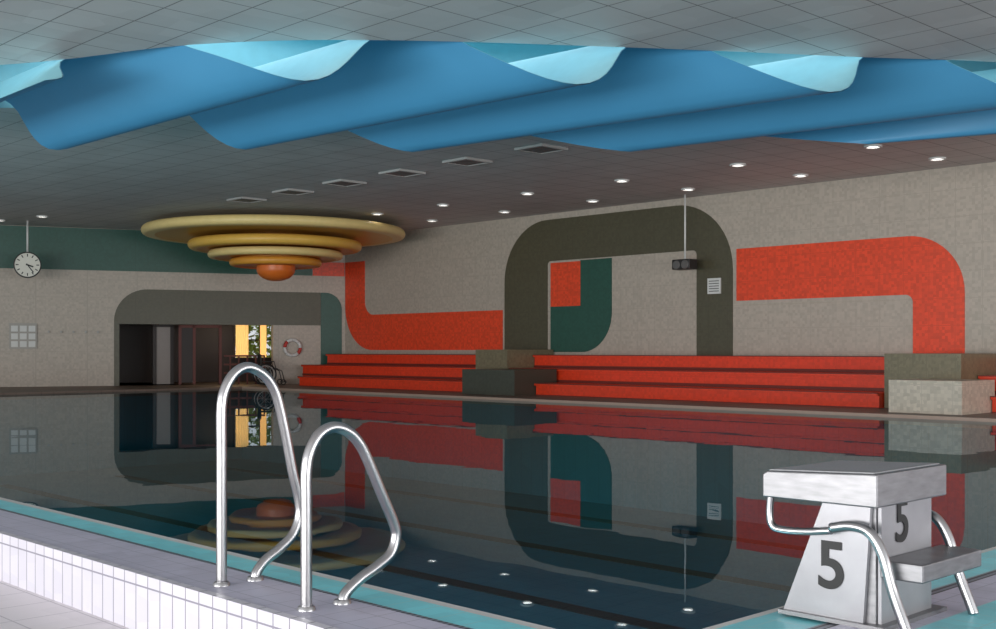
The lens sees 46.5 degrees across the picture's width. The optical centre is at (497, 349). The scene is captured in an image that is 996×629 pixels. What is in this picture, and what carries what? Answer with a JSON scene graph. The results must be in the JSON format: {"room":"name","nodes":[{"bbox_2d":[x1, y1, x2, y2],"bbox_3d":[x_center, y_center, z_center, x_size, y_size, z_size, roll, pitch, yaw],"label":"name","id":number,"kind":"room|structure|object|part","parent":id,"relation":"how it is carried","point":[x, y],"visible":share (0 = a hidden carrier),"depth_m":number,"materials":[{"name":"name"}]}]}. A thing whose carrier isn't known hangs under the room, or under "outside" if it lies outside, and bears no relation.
{"room":"indoor swimming pool","nodes":[
{"label":"indoor swimming pool","id":0,"kind":"room"},
{"bbox_2d":[0,225,118,386],"bbox_3d":[-17.852,-1.165,29.644,15.540,4.430,0.250,0,0,-22],"label":"wall","id":1,"kind":"structure","parent":0,"point":[66,301],"depth_m":31.85,"materials":[{"name":"beige tile"}]},
{"bbox_2d":[9,323,36,348],"bbox_3d":[-12.891,-0.380,31.459,0.700,0.700,0.040,0,0,-22],"label":"notice board","id":2,"kind":"object","parent":1,"relation":"attached to","point":[21,335],"visible":1,"depth_m":31.44,"materials":[{"name":"white paint"}]},
{"bbox_2d":[0,580,130,628],"bbox_3d":[-13.075,1.300,12.396,6.430,0.100,48.000,0,0,-44],"label":"floor","id":3,"kind":"structure","parent":0,"point":[20,608],"depth_m":5.48,"materials":[{"name":"tile"}]},
{"bbox_2d":[0,205,964,385],"bbox_3d":[-7.333,-1.175,29.518,34.009,4.390,11.354,0,0,9],"label":"wall mural","id":4,"kind":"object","parent":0,"point":[922,269],"depth_m":28.46},
{"bbox_2d":[192,325,195,383],"bbox_3d":[-8.866,0.135,33.807,0.080,1.730,0.080,0,0,-22],"label":"post","id":5,"kind":"object","parent":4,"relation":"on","point":[194,327],"visible":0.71,"depth_m":33.77,"materials":[{"name":"red wood"}]},
{"bbox_2d":[182,328,192,382],"bbox_3d":[-9.052,0.150,33.733,0.320,1.600,0.040,0,0,-22],"label":"leaf","id":6,"kind":"object","parent":5,"relation":"attached to","point":[187,333],"visible":1,"depth_m":33.72,"materials":[{"name":"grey wood"}]},
{"bbox_2d":[178,325,221,327],"bbox_3d":[-8.704,-0.690,33.872,1.230,0.080,0.080,0,0,-22],"label":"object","id":7,"kind":"structure","parent":5,"relation":"attached to","point":[183,326],"depth_m":33.85,"materials":[{"name":"red wood"}]},
{"bbox_2d":[119,324,270,385],"bbox_3d":[-8.899,-0.050,34.936,7.858,2.400,5.826,0,0,-44],"label":"doorway","id":8,"kind":"structure","parent":4,"relation":"in","point":[135,340],"depth_m":36.09,"materials":[{"name":"black"}]},
{"bbox_2d":[152,326,155,383],"bbox_3d":[-10.068,0.145,33.955,0.100,1.710,0.150,0,0,-22],"label":"door frame","id":9,"kind":"structure","parent":8,"relation":"attached to","point":[153,327],"depth_m":33.88,"materials":[{"name":"brown wood"}]},
{"bbox_2d":[170,327,173,383],"bbox_3d":[-9.604,0.145,34.141,0.100,1.710,0.150,0,0,-22],"label":"door frame","id":10,"kind":"structure","parent":8,"relation":"attached to","point":[171,328],"depth_m":34.07,"materials":[{"name":"brown wood"}]},
{"bbox_2d":[156,327,169,383],"bbox_3d":[-9.836,0.165,34.048,0.400,1.670,0.050,0,0,-22],"label":"leaf","id":11,"kind":"object","parent":10,"relation":"attached to","point":[162,333],"visible":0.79,"depth_m":34.02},
{"bbox_2d":[152,324,173,326],"bbox_3d":[-9.836,-0.710,34.048,0.600,0.080,0.150,0,0,-22],"label":"lintel","id":12,"kind":"object","parent":10,"relation":"on","point":[156,325],"visible":0.86,"depth_m":33.97,"materials":[{"name":"brown wood"}]},
{"bbox_2d":[232,357,270,358],"bbox_3d":[-7.801,0.260,36.966,1.350,0.040,0.150,0,0,-22],"label":"sill","id":13,"kind":"structure","parent":8,"relation":"attached to","point":[262,357],"depth_m":36.87,"materials":[{"name":"brown wood"}]},
{"bbox_2d":[233,325,234,357],"bbox_3d":[-8.362,-0.375,36.752,0.050,1.250,0.070,0,0,-22],"label":"mullion","id":14,"kind":"object","parent":13,"relation":"on","point":[233,325],"visible":0.64,"depth_m":36.72,"materials":[{"name":"brown wood"}]},
{"bbox_2d":[236,325,265,356],"bbox_3d":[-7.849,-0.360,36.845,0.970,1.180,0.060,0,0,-22],"label":"window curtain","id":15,"kind":"object","parent":13,"relation":"on","point":[241,330],"visible":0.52,"depth_m":36.78,"materials":[{"name":"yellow fabric"}]},
{"bbox_2d":[236,325,247,354],"bbox_3d":[-8.114,-0.360,36.738,0.400,1.180,0.060,0,0,-22],"label":"drape","id":16,"kind":"object","parent":15,"relation":"hanging from","point":[241,330],"depth_m":36.73,"materials":[{"name":"yellow fabric"}]},
{"bbox_2d":[260,325,265,356],"bbox_3d":[-7.492,-0.360,36.988,0.200,1.180,0.060,0,0,-22],"label":"drape","id":17,"kind":"object","parent":15,"relation":"hanging from","point":[262,327],"depth_m":37.00,"materials":[{"name":"yellow fabric"}]},
{"bbox_2d":[233,339,270,340],"bbox_3d":[-7.805,-0.320,36.976,1.250,0.040,0.070,0,0,-22],"label":"transom","id":18,"kind":"object","parent":8,"relation":"attached to","point":[235,339],"visible":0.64,"depth_m":36.97,"materials":[{"name":"brown wood"}]},
{"bbox_2d":[119,229,272,324],"bbox_3d":[-8.646,-2.055,33.340,4.300,2.650,0.250,0,0,-22],"label":"panel","id":19,"kind":"object","parent":4,"relation":"attached to","point":[130,282],"visible":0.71,"depth_m":33.14,"materials":[{"name":"beige concrete"}]},
{"bbox_3d":[-8.008,-0.345,33.456,5.850,2.730,0.030,0,0,-22],"label":"olive frame","id":20,"kind":"part","parent":4,"relation":"part of","materials":[{"name":"paint"}]},
{"bbox_2d":[219,325,221,383],"bbox_3d":[-8.170,0.135,34.087,0.080,1.730,0.080,0,0,-22],"label":"post","id":21,"kind":"object","parent":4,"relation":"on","point":[220,328],"visible":0.79,"depth_m":34.05,"materials":[{"name":"red wood"}]},
{"bbox_2d":[271,255,344,383],"bbox_3d":[-5.602,-1.165,34.562,2.260,4.430,0.250,0,0,-22],"label":"panel","id":22,"kind":"object","parent":4,"relation":"attached to","point":[309,336],"visible":0.29,"depth_m":34.34,"materials":[{"name":"beige concrete"}]},
{"bbox_2d":[283,338,301,356],"bbox_3d":[-6.055,-0.070,34.160,0.559,0.559,0.103,0,0,-21],"label":"lifebuoy","id":23,"kind":"object","parent":22,"relation":"attached to","point":[286,352],"visible":1,"depth_m":34.12,"materials":[{"name":"white paint"}]},
{"bbox_3d":[-4.988,-0.345,34.669,0.640,2.730,0.030,0,0,-22],"label":"green frame","id":24,"kind":"part","parent":4,"relation":"part of","materials":[{"name":"paint"}]},
{"bbox_2d":[0,383,995,628],"bbox_3d":[-5.213,1.123,19.300,14.470,0.255,45.000,0,0,-44],"label":"floor","id":25,"kind":"structure","parent":0,"point":[131,578],"depth_m":5.12,"materials":[{"name":"white tile"}]},
{"bbox_2d":[178,325,181,383],"bbox_3d":[-9.237,0.135,33.658,0.080,1.730,0.080,0,0,-22],"label":"post","id":26,"kind":"object","parent":25,"relation":"on","point":[179,328],"visible":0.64,"depth_m":33.63,"materials":[{"name":"red wood"}]},
{"bbox_2d":[213,362,401,611],"bbox_3d":[-0.806,0.531,4.840,0.502,0.957,0.714,0,0,-44],"label":"pool ladder","id":27,"kind":"object","parent":25,"relation":"on","point":[301,488],"visible":1,"depth_m":4.75,"materials":[{"name":"silver metal"}]},
{"bbox_3d":[-1.033,0.529,5.066,0.444,0.953,0.045,0,0,-44],"label":"rail","id":28,"kind":"part","parent":27,"relation":"part of","materials":[{"name":"silver metal"}]},
{"bbox_3d":[-0.579,0.645,4.614,0.489,0.728,0.045,0,0,-44],"label":"rail","id":29,"kind":"part","parent":27,"relation":"part of","materials":[{"name":"silver metal"}]},
{"bbox_2d":[0,481,995,628],"bbox_3d":[-3.246,2.100,17.746,14.200,1.900,25.370,0,0,-44],"label":"basin","id":30,"kind":"object","parent":25,"relation":"in","point":[553,554],"visible":0.29,"depth_m":17.86,"materials":[{"name":"tile"}]},
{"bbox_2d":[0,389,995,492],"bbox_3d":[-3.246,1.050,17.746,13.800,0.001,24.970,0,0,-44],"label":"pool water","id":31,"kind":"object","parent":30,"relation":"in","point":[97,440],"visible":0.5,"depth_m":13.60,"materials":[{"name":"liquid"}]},
{"bbox_2d":[242,387,995,421],"bbox_3d":[1.752,1.075,22.576,0.100,0.150,24.970,0,0,-44],"label":"trim pool lip","id":32,"kind":"object","parent":30,"relation":"on","point":[262,388],"visible":0.33,"depth_m":20.93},
{"bbox_2d":[763,460,980,628],"bbox_3d":[1.421,0.722,4.399,0.559,0.571,0.610,0,0,-44],"label":"starting block","id":33,"kind":"object","parent":25,"relation":"on","point":[869,560],"visible":1,"depth_m":4.25,"materials":[{"name":"metal"}]},
{"bbox_3d":[1.123,0.622,4.335,0.028,0.146,0.276,0,0,-44],"label":"grab handle","id":34,"kind":"part","parent":33,"relation":"part of","materials":[{"name":"silver metal"}]},
{"bbox_3d":[1.218,0.775,4.293,0.018,0.430,0.360,0,0,-44],"label":"plate","id":35,"kind":"part","parent":33,"relation":"part of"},
{"bbox_3d":[1.394,0.993,4.428,0.500,0.015,0.430,0,0,-44],"label":"plate","id":36,"kind":"part","parent":33,"relation":"part of","materials":[{"name":"metal"}]},
{"bbox_3d":[1.511,0.775,4.300,0.390,0.430,0.014,0,0,-44],"label":"plate","id":37,"kind":"part","parent":33,"relation":"part of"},
{"bbox_2d":[0,40,995,107],"bbox_3d":[-1.126,-4.030,15.114,19.710,1.300,4.945,0,0,-7],"label":"ceiling","id":38,"kind":"structure","parent":0,"point":[252,54],"depth_m":17.01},
{"bbox_2d":[13,220,40,277],"bbox_3d":[-12.286,-2.630,30.263,0.680,1.500,0.124,0,0,-22],"label":"clock","id":39,"kind":"object","parent":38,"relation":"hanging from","point":[26,264],"visible":1,"depth_m":30.23,"materials":[{"name":"metal"}]},
{"bbox_2d":[141,214,404,280],"bbox_3d":[-5.847,-2.595,30.509,6.798,1.570,6.798,0,0,19],"label":"chandelier","id":40,"kind":"object","parent":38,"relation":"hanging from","point":[276,246],"visible":1,"depth_m":28.89,"materials":[{"name":"gold metal"}]},
{"bbox_2d":[0,0,995,230],"bbox_3d":[-6.363,-3.380,18.884,25.100,0.001,48.000,0,0,-44],"label":"ceiling","id":41,"kind":"structure","parent":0,"point":[173,168],"depth_m":19.25,"materials":[{"name":"grey metal"}]},
{"bbox_2d":[36,215,48,217],"bbox_3d":[-11.491,-3.365,29.226,0.300,0.029,0.300,0,0,-44],"label":"recessed light","id":42,"kind":"object","parent":41,"relation":"in","point":[39,216],"depth_m":29.12,"materials":[{"name":"white"}]},
{"bbox_2d":[226,197,266,202],"bbox_3d":[-5.634,-3.360,25.972,0.640,0.040,0.640,0,0,-44],"label":"ceiling air vent","id":43,"kind":"object","parent":41,"relation":"in","point":[238,199],"depth_m":25.90,"materials":[{"name":"white metal"}]},
{"bbox_2d":[272,188,313,195],"bbox_3d":[-4.362,-3.360,24.657,0.640,0.040,0.640,0,0,-44],"label":"ceiling air vent","id":44,"kind":"object","parent":41,"relation":"in","point":[289,191],"depth_m":24.58,"materials":[{"name":"white metal"}]},
{"bbox_2d":[322,179,366,186],"bbox_3d":[-3.091,-3.360,23.341,0.640,0.040,0.640,0,0,-44],"label":"ceiling air vent","id":45,"kind":"object","parent":41,"relation":"in","point":[339,182],"depth_m":23.29,"materials":[{"name":"grey metal"}]},
{"bbox_2d":[379,168,425,177],"bbox_3d":[-1.819,-3.360,22.025,0.640,0.040,0.640,0,0,-44],"label":"ceiling air vent","id":46,"kind":"object","parent":41,"relation":"in","point":[404,173],"depth_m":21.96,"materials":[{"name":"grey metal"}]},
{"bbox_2d":[437,204,449,206],"bbox_3d":[-1.276,-3.365,26.931,0.300,0.029,0.300,0,0,-44],"label":"recessed light","id":47,"kind":"object","parent":41,"relation":"in","point":[441,205],"depth_m":26.90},
{"bbox_2d":[442,157,492,166],"bbox_3d":[-0.547,-3.360,20.709,0.640,0.040,0.640,0,0,-44],"label":"ceiling air vent","id":48,"kind":"object","parent":41,"relation":"in","point":[463,161],"depth_m":20.65,"materials":[{"name":"grey metal"}]},
{"bbox_2d":[0,40,995,151],"bbox_3d":[0.111,-3.224,15.575,11.609,0.728,14.157,0,0,-44],"label":"ceiling panel","id":49,"kind":"object","parent":41,"relation":"attached to","point":[410,96],"depth_m":14.16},
{"bbox_2d":[521,192,533,194],"bbox_3d":[0.636,-3.365,24.954,0.300,0.029,0.300,0,0,-44],"label":"recessed light","id":50,"kind":"object","parent":41,"relation":"in","point":[523,193],"depth_m":24.84,"materials":[{"name":"white"}]},
{"bbox_2d":[514,143,567,154],"bbox_3d":[0.725,-3.360,19.393,0.640,0.040,0.640,0,0,-44],"label":"ceiling air vent","id":51,"kind":"object","parent":41,"relation":"in","point":[540,149],"depth_m":19.33,"materials":[{"name":"grey metal"}]},
{"bbox_2d":[586,200,598,202],"bbox_3d":[2.142,-3.365,26.201,0.300,0.029,0.300,0,0,-44],"label":"recessed light","id":52,"kind":"object","parent":41,"relation":"in","point":[590,201],"depth_m":26.16,"materials":[{"name":"white"}]},
{"bbox_2d":[614,179,628,182],"bbox_3d":[2.463,-3.365,23.063,0.300,0.029,0.300,0,0,-44],"label":"recessed light","id":53,"kind":"object","parent":41,"relation":"in","point":[617,180],"depth_m":22.99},
{"bbox_2d":[672,195,696,269],"bbox_3d":[4.052,-2.565,25.218,0.320,1.630,0.470,0,0,-44],"label":"floodlight","id":54,"kind":"object","parent":41,"relation":"hanging from","point":[678,264],"visible":1,"depth_m":25.17,"materials":[{"name":"white paint"}]},
{"bbox_2d":[681,188,694,190],"bbox_3d":[3.984,-3.365,24.296,0.300,0.029,0.300,0,0,-44],"label":"recessed light","id":55,"kind":"object","parent":41,"relation":"in","point":[683,189],"depth_m":24.21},
{"bbox_2d":[730,163,745,166],"bbox_3d":[4.368,-3.365,21.093,0.300,0.029,0.300,0,0,-44],"label":"recessed light","id":56,"kind":"object","parent":41,"relation":"in","point":[734,164],"depth_m":21.04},
{"bbox_2d":[792,174,807,177],"bbox_3d":[5.839,-3.365,22.376,0.300,0.029,0.300,0,0,-44],"label":"recessed light","id":57,"kind":"object","parent":41,"relation":"in","point":[795,175],"depth_m":22.31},
{"bbox_2d":[864,144,882,148],"bbox_3d":[6.210,-3.365,19.187,0.300,0.029,0.300,0,0,-44],"label":"recessed light","id":58,"kind":"object","parent":41,"relation":"in","point":[873,146],"depth_m":19.13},
{"bbox_2d":[928,157,945,160],"bbox_3d":[7.737,-3.365,20.413,0.300,0.029,0.300,0,0,-44],"label":"recessed light","id":59,"kind":"object","parent":41,"relation":"in","point":[932,158],"depth_m":20.38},
{"bbox_2d":[208,383,995,417],"bbox_3d":[4.937,1.075,22.158,3.900,0.150,35.000,0,0,-44],"label":"floor","id":60,"kind":"structure","parent":0,"point":[289,386],"depth_m":22.50,"materials":[{"name":"tile"}]},
{"bbox_2d":[224,355,264,383],"bbox_3d":[-7.485,0.575,34.232,1.200,0.850,0.040,0,0,-22],"label":"balustrade","id":61,"kind":"object","parent":60,"relation":"on","point":[229,356],"visible":0.62,"depth_m":34.16,"materials":[{"name":"red metal"}]},
{"bbox_3d":[-7.643,0.575,34.169,0.040,0.850,0.040,0,0,-22],"label":"post","id":62,"kind":"part","parent":61,"relation":"part of","materials":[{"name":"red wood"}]},
{"bbox_3d":[-7.485,0.175,34.232,1.200,0.050,0.040,0,0,-22],"label":"rail","id":63,"kind":"part","parent":61,"relation":"part of","materials":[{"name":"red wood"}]},
{"bbox_2d":[252,352,285,384],"bbox_3d":[-6.559,0.532,33.279,0.932,0.945,0.563,0,0,-22],"label":"wheelchair","id":64,"kind":"object","parent":60,"relation":"on","point":[259,357],"visible":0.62,"depth_m":33.13,"materials":[{"name":"black paint"}]},
{"bbox_2d":[297,354,475,391],"bbox_3d":[-2.506,0.557,30.909,2.380,0.885,8.470,0,0,-44],"label":"bench","id":65,"kind":"object","parent":60,"relation":"on","point":[424,372],"visible":0.66,"depth_m":30.78,"materials":[{"name":"red wood"}]},
{"bbox_3d":[-2.701,0.765,30.024,0.850,0.050,7.470,0,0,-44],"label":"seat","id":66,"kind":"part","parent":65,"relation":"part of","materials":[{"name":"red wood"}]},
{"bbox_3d":[-2.821,0.455,31.299,0.850,0.050,7.470,0,0,-44],"label":"seat","id":67,"kind":"part","parent":65,"relation":"part of","materials":[{"name":"red wood"}]},
{"bbox_3d":[-2.240,0.145,31.792,0.770,0.050,7.370,0,0,-44],"label":"seat","id":68,"kind":"part","parent":65,"relation":"part of","materials":[{"name":"red wood"}]},
{"bbox_2d":[462,350,556,395],"bbox_3d":[0.482,0.495,27.378,2.950,1.010,2.700,0,0,-44],"label":"plinth","id":69,"kind":"object","parent":60,"relation":"on","point":[492,375],"visible":0.93,"depth_m":26.20,"materials":[{"name":"grey concrete"}]},
{"bbox_2d":[509,355,883,407],"bbox_3d":[3.951,0.557,24.229,2.380,0.885,9.810,0,0,-44],"label":"bench","id":70,"kind":"object","parent":60,"relation":"on","point":[837,381],"visible":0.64,"depth_m":23.18,"materials":[{"name":"red wood"}]},
{"bbox_3d":[4.529,0.145,24.789,0.770,0.050,9.810,0,0,-44],"label":"seat","id":71,"kind":"part","parent":70,"relation":"part of","materials":[{"name":"red wood"}]},
{"bbox_3d":[3.964,0.765,23.129,0.850,0.050,8.210,0,0,-44],"label":"seat","id":72,"kind":"part","parent":70,"relation":"part of","materials":[{"name":"red wood"}]},
{"bbox_3d":[3.983,0.455,24.260,0.850,0.050,9.810,0,0,-44],"label":"seat","id":73,"kind":"part","parent":70,"relation":"part of","materials":[{"name":"red wood"}]},
{"bbox_2d":[884,353,995,414],"bbox_3d":[7.671,0.530,19.654,3.350,0.940,1.900,0,0,-44],"label":"plinth","id":74,"kind":"object","parent":60,"relation":"on","point":[925,383],"visible":1,"depth_m":18.62,"materials":[{"name":"grey stone"}]},
{"bbox_2d":[978,375,995,412],"bbox_3d":[12.628,0.557,15.252,2.380,0.885,12.380,0,0,-44],"label":"bench","id":75,"kind":"object","parent":60,"relation":"on","point":[981,377],"visible":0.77,"depth_m":19.27,"materials":[{"name":"red wood"}]},
{"bbox_3d":[12.660,0.455,15.284,0.850,0.050,12.380,0,0,-44],"label":"seat","id":76,"kind":"part","parent":75,"relation":"part of","materials":[{"name":"red wood"}]},
{"bbox_2d":[345,162,995,355],"bbox_3d":[7.388,-1.065,22.608,0.250,4.630,34.240,0,0,-44],"label":"wall","id":77,"kind":"structure","parent":0,"point":[459,267],"depth_m":24.34,"materials":[{"name":"beige tile"}]},
{"bbox_2d":[707,278,720,293],"bbox_3d":[4.693,-1.390,25.162,0.035,0.340,0.340,0,0,-44],"label":"wall sign","id":78,"kind":"object","parent":77,"relation":"attached to","point":[713,284],"depth_m":25.15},
{"label":"outside","id":79,"kind":"structure","parent":0,"visible":0},
{"bbox_2d":[235,325,270,357],"bbox_3d":[-8.331,-0.152,38.493,2.818,1.972,1.402,0,0,-21],"label":"shrub","id":80,"kind":"object","parent":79,"point":[252,348],"visible":0.06,"depth_m":38.45,"materials":[{"name":"green plant"}]}
]}

